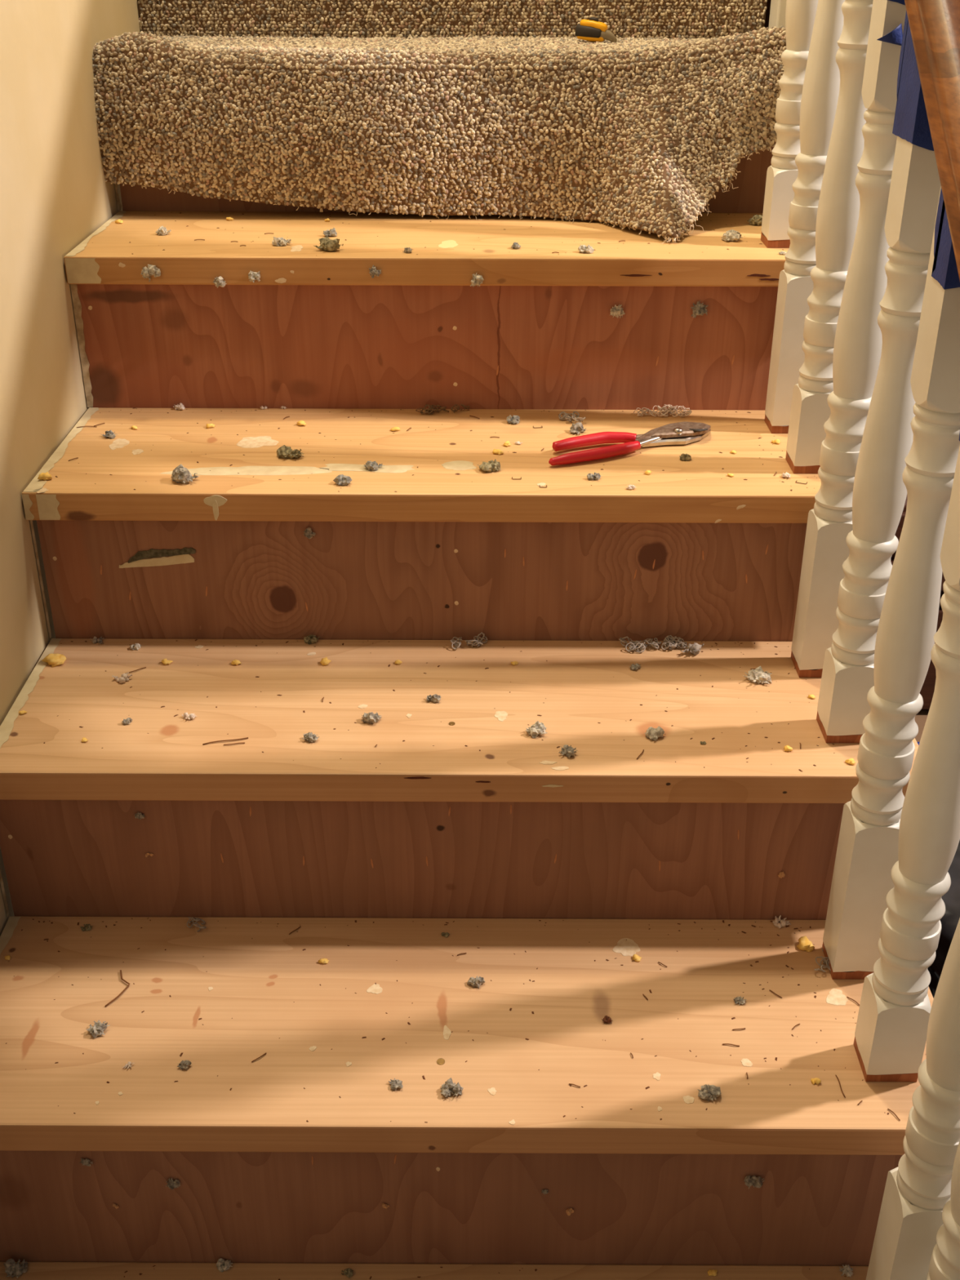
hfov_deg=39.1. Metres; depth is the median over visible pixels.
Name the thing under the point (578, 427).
clump
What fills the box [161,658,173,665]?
crumb
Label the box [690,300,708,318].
clump
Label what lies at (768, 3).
trim
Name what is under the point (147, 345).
stair riser
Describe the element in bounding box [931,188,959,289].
tape
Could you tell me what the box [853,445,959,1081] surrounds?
baluster
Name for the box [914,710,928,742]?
floor
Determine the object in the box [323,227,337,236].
clump
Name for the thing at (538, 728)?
clump
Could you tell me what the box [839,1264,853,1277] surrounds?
clump
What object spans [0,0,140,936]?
wall
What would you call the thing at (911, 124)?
tape
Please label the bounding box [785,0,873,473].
baluster
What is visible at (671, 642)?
yarn tangle
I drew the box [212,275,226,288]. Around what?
clump
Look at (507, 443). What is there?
crumb
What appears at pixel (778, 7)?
newel post
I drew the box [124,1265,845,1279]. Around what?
crumbs
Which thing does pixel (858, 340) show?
baluster
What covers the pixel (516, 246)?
clump
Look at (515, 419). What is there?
clump
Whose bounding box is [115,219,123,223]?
crumb
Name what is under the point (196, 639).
crumbs
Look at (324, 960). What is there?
crumb
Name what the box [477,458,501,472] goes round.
clump
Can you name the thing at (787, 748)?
crumb
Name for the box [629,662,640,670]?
clump
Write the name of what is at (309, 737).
clump
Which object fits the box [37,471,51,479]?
crumb
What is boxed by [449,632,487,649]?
yarn tangle
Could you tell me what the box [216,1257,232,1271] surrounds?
clump
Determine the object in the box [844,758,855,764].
crumb
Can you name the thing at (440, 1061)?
head
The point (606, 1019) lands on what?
clump
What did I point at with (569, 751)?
clump
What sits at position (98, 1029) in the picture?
clump
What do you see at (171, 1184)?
clump
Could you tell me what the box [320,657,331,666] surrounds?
crumb
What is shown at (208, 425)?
crumb
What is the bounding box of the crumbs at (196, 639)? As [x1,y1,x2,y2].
[43,639,858,771]
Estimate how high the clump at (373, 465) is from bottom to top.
0.009 m
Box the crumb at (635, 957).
[632,954,641,961]
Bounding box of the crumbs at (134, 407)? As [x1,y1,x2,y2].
[44,407,817,492]
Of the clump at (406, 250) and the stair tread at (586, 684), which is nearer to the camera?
the stair tread at (586, 684)
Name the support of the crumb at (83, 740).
on the stair tread at (586, 684)
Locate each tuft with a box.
[90,635,104,644]
[111,672,132,683]
[112,1203,119,1208]
[122,1061,134,1068]
[145,853,153,857]
[173,402,185,409]
[182,711,197,719]
[382,1203,389,1208]
[565,1208,573,1215]
[626,484,635,489]
[680,640,703,655]
[772,915,790,928]
[777,871,785,878]
[781,471,790,478]
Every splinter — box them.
[202,737,248,745]
[223,742,244,745]
[722,1043,739,1046]
[835,1075,845,1097]
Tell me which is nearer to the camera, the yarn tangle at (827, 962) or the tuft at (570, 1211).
the tuft at (570, 1211)
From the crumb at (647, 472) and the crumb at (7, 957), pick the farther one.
the crumb at (647, 472)
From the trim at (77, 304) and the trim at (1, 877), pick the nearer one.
the trim at (1, 877)
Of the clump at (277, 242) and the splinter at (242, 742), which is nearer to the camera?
the splinter at (242, 742)
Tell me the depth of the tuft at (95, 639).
1.55 m
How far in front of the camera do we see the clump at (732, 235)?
1.69 m
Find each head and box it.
[436,1057,444,1064]
[448,721,455,725]
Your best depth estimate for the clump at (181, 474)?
1.48 m
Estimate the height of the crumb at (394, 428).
0.004 m
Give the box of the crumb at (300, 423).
[296,420,306,426]
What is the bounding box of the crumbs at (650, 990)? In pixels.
[5,917,888,1122]
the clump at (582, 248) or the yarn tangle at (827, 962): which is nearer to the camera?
the yarn tangle at (827, 962)
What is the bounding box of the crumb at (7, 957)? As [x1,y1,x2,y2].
[4,955,10,959]
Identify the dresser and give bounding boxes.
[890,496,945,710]
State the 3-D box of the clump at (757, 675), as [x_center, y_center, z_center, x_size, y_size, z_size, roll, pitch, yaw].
[0.303,0.038,1.474,0.032,0.013,0.027,0,28,0]
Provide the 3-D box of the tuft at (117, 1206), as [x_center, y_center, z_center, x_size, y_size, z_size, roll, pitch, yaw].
[-0.335,0.521,1.245,0.006,0.005,0.003,0,28,0]
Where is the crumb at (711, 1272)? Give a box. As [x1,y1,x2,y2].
[707,1268,717,1275]
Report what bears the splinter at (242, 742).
on the stair tread at (586, 684)
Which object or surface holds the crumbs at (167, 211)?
on the stair tread at (445, 251)
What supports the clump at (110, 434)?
on the stair tread at (436, 491)
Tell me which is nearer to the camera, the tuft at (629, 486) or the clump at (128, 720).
the clump at (128, 720)
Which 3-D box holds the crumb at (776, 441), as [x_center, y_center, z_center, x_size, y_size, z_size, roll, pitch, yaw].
[0.349,-0.235,1.600,0.011,0.004,0.009,13,31,23]
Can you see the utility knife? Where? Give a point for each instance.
(591, 29)
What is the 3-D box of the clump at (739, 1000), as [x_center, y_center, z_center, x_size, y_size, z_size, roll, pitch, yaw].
[0.251,0.348,1.308,0.013,0.004,0.011,0,28,0]
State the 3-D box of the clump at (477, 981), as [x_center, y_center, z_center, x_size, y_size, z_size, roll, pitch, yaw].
[-0.004,0.333,1.329,0.016,0.010,0.014,20,34,33]
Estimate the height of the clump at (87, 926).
0.007 m
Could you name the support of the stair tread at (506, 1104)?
on the stair riser at (482, 1208)
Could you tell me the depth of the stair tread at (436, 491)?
1.51 m
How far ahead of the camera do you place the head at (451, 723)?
1.40 m
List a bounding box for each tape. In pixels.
[888,0,905,4]
[892,10,933,151]
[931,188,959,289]
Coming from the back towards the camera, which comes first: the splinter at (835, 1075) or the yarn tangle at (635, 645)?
the yarn tangle at (635, 645)
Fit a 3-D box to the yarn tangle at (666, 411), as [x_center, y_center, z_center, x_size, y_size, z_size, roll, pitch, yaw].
[0.228,-0.286,1.686,0.072,0.011,0.024,-1,28,-3]
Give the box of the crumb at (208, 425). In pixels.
[205,423,214,428]
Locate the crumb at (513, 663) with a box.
[511,661,518,665]
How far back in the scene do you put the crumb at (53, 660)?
1.50 m
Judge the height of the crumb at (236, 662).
0.005 m
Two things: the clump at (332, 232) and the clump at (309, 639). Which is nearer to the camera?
the clump at (309, 639)
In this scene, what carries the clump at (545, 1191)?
attached to the stair riser at (482, 1208)
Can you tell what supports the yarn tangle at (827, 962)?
on the stair tread at (506, 1104)
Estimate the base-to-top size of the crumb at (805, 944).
0.009 m
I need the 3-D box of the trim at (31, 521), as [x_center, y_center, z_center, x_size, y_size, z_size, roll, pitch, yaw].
[-0.494,-0.069,1.523,0.002,0.151,0.004,0,28,0]
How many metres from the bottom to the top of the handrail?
1.349 m
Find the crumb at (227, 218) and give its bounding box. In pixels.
[226,217,233,220]
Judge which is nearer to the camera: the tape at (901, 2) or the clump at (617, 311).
the tape at (901, 2)
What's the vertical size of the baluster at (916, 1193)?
0.756 m
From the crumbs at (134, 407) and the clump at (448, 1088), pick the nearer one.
the clump at (448, 1088)
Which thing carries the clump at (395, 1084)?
on the stair tread at (506, 1104)
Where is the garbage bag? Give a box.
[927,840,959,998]
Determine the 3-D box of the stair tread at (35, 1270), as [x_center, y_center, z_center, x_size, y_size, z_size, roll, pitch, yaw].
[-0.026,0.674,1.162,0.932,0.033,0.292,0,28,0]
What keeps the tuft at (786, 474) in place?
on the stair tread at (436, 491)
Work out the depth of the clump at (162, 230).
1.71 m
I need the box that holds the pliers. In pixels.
[548,421,711,465]
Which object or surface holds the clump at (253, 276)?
attached to the stair tread at (445, 251)
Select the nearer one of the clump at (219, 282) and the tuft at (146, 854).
the tuft at (146, 854)
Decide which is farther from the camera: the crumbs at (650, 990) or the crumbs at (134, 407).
the crumbs at (134, 407)
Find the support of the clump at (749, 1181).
attached to the stair riser at (482, 1208)
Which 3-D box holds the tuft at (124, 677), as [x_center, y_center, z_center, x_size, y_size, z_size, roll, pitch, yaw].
[-0.390,0.040,1.474,0.018,0.008,0.017,18,33,30]
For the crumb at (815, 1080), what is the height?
0.004 m
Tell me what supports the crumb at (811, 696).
on the stair tread at (586, 684)
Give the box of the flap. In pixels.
[876,23,902,45]
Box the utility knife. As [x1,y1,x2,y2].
[574,17,617,42]
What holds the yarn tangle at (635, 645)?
on the stair tread at (586, 684)
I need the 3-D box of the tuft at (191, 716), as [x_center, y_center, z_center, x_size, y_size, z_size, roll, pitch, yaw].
[-0.301,0.078,1.403,0.014,0.006,0.013,-14,31,-24]
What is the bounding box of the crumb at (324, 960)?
[317,957,328,964]
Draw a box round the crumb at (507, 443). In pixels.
[503,440,511,446]
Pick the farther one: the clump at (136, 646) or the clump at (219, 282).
the clump at (219, 282)
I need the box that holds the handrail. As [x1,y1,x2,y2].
[904,0,959,279]
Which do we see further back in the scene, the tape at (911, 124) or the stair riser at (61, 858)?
the stair riser at (61, 858)
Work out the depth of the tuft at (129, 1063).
1.23 m
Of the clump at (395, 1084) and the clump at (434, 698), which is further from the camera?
the clump at (434, 698)
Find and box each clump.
[3,1258,27,1278]
[79,1158,93,1166]
[80,924,93,931]
[86,1019,110,1038]
[101,430,115,438]
[121,717,132,724]
[129,643,141,650]
[134,812,144,819]
[141,264,160,281]
[155,225,170,235]
[165,1177,180,1189]
[170,463,199,484]
[177,1060,191,1070]
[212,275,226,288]
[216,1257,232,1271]
[248,270,260,282]
[271,236,291,246]
[276,444,304,458]
[302,527,315,538]
[302,732,319,742]
[303,635,319,644]
[314,235,343,251]
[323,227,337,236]
[333,474,351,485]
[341,1267,353,1278]
[360,711,382,724]
[364,461,382,471]
[368,264,382,278]
[388,1078,403,1090]
[402,247,412,253]
[425,693,440,702]
[440,1077,463,1097]
[441,931,449,937]
[466,975,484,988]
[470,272,484,286]
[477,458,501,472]
[506,414,519,423]
[511,242,520,248]
[525,720,546,737]
[541,1189,548,1195]
[558,744,577,757]
[569,422,586,434]
[577,244,594,253]
[586,472,600,479]
[601,1015,612,1023]
[609,304,625,318]
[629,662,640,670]
[644,725,664,740]
[680,453,691,461]
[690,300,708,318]
[697,1084,721,1101]
[721,229,742,241]
[733,995,746,1004]
[742,666,772,684]
[743,1174,764,1189]
[746,214,762,225]
[778,251,786,254]
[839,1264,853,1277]
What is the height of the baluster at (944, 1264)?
0.712 m
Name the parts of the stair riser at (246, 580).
torn padding strip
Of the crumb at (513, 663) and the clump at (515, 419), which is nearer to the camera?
the crumb at (513, 663)
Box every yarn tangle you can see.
[186,916,206,931]
[415,404,469,413]
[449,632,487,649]
[558,411,586,422]
[618,636,646,653]
[633,404,692,417]
[641,635,687,650]
[813,955,831,972]
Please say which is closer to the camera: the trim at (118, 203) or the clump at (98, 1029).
the clump at (98, 1029)
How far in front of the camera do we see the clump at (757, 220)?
1.78 m
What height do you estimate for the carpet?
0.343 m
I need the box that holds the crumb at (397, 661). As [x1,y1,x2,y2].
[395,659,402,664]
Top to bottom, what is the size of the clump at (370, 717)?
0.012 m
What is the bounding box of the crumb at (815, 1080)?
[810,1077,821,1084]
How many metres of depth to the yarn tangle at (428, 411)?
1.69 m
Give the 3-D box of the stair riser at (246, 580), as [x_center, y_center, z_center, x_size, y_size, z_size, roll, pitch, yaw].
[-0.024,-0.063,1.535,0.930,0.173,0.021,0,28,0]
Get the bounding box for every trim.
[0,868,9,916]
[30,520,51,638]
[70,284,93,407]
[114,182,121,210]
[764,0,771,28]
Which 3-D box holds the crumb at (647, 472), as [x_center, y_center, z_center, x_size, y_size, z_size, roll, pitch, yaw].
[0.187,-0.188,1.512,0.007,0.003,0.009,12,30,21]
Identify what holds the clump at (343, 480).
on the stair tread at (436, 491)
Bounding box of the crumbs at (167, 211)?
[129,211,782,253]
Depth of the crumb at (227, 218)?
1.80 m
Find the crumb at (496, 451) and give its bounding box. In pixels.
[492,448,503,454]
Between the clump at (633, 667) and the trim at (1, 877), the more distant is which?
the clump at (633, 667)
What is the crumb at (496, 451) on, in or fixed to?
on the stair tread at (436, 491)
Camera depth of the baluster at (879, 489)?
1.23 m
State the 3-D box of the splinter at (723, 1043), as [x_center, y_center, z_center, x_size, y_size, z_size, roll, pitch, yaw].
[0.233,0.376,1.258,0.016,0.002,0.002,4,28,7]
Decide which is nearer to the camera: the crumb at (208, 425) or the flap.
the flap
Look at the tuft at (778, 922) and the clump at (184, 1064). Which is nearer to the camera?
the clump at (184, 1064)
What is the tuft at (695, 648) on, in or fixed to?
on the stair tread at (586, 684)
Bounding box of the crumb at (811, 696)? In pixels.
[807,694,815,698]
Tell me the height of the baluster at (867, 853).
0.746 m
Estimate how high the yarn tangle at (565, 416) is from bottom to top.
0.009 m
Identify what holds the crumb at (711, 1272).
on the stair tread at (35, 1270)
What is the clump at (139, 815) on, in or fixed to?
attached to the stair riser at (61, 858)
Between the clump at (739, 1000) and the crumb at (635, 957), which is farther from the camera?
the crumb at (635, 957)
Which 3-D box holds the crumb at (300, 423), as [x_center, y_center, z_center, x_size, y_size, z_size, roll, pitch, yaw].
[-0.217,-0.265,1.652,0.011,0.006,0.012,-17,32,-28]
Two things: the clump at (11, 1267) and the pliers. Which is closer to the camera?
the clump at (11, 1267)
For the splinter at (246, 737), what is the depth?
1.36 m
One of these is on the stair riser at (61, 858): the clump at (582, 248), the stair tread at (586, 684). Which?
the stair tread at (586, 684)
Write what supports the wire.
on the stair tread at (506, 1104)
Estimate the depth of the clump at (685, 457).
1.55 m
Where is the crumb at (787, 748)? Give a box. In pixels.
[783,745,792,751]
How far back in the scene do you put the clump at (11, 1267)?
1.27 m
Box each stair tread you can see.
[0,638,918,803]
[0,915,933,1155]
[0,1262,868,1279]
[22,407,821,523]
[63,210,788,286]
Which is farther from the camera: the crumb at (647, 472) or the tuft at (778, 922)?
the crumb at (647, 472)
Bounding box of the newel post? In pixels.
[768,0,786,28]
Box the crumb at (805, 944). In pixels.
[796,935,815,951]
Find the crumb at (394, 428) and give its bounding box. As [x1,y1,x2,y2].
[390,426,399,431]
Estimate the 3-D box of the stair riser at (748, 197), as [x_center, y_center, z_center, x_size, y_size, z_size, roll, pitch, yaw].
[-0.023,-0.652,1.832,0.934,0.177,0.018,0,28,0]
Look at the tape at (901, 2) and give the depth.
1.17 m
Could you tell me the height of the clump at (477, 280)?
0.017 m
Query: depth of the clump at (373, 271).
1.61 m
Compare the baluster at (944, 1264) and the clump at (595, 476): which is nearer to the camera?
the baluster at (944, 1264)
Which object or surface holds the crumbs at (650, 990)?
on the stair tread at (506, 1104)
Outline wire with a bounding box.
[105,969,129,1007]
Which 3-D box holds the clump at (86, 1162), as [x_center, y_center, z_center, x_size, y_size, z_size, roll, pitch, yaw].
[-0.354,0.471,1.218,0.012,0.011,0.004,0,28,0]
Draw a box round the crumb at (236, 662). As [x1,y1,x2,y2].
[231,659,241,665]
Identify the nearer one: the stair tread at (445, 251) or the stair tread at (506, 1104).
the stair tread at (506, 1104)
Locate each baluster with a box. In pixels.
[760,0,818,248]
[764,0,845,433]
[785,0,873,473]
[791,0,906,677]
[816,136,941,742]
[822,186,959,979]
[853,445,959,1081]
[866,918,959,1279]
[926,1141,959,1279]
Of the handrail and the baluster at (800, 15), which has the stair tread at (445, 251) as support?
the baluster at (800, 15)
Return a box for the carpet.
[92,0,786,244]
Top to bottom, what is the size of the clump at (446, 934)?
0.004 m
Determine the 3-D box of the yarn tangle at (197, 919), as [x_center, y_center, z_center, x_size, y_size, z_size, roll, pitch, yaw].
[-0.294,0.293,1.401,0.021,0.010,0.020,0,28,0]
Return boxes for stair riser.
[0,800,844,919]
[0,1151,902,1266]
[36,520,807,641]
[76,284,777,410]
[120,142,776,213]
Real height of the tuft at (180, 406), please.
0.007 m
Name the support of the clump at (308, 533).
attached to the stair riser at (246, 580)
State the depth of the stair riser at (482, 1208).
1.25 m
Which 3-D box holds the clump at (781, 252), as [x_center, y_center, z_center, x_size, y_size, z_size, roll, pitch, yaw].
[0.364,-0.465,1.626,0.010,0.004,0.009,0,28,0]
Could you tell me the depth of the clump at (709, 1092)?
1.20 m
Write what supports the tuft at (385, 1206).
attached to the stair riser at (482, 1208)
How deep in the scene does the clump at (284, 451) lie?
1.55 m
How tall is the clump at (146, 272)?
0.021 m
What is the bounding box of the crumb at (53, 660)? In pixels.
[41,653,66,667]
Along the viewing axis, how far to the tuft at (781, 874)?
1.39 m
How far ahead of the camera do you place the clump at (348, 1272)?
1.27 m
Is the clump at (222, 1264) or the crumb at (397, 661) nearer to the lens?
the clump at (222, 1264)
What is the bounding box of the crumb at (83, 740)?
[81,737,88,742]
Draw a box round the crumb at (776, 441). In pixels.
[771,439,780,444]
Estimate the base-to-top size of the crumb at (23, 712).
0.003 m
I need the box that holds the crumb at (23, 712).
[18,710,26,715]
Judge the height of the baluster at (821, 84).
0.749 m
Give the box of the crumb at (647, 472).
[644,470,651,475]
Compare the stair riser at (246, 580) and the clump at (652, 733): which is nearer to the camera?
the clump at (652, 733)

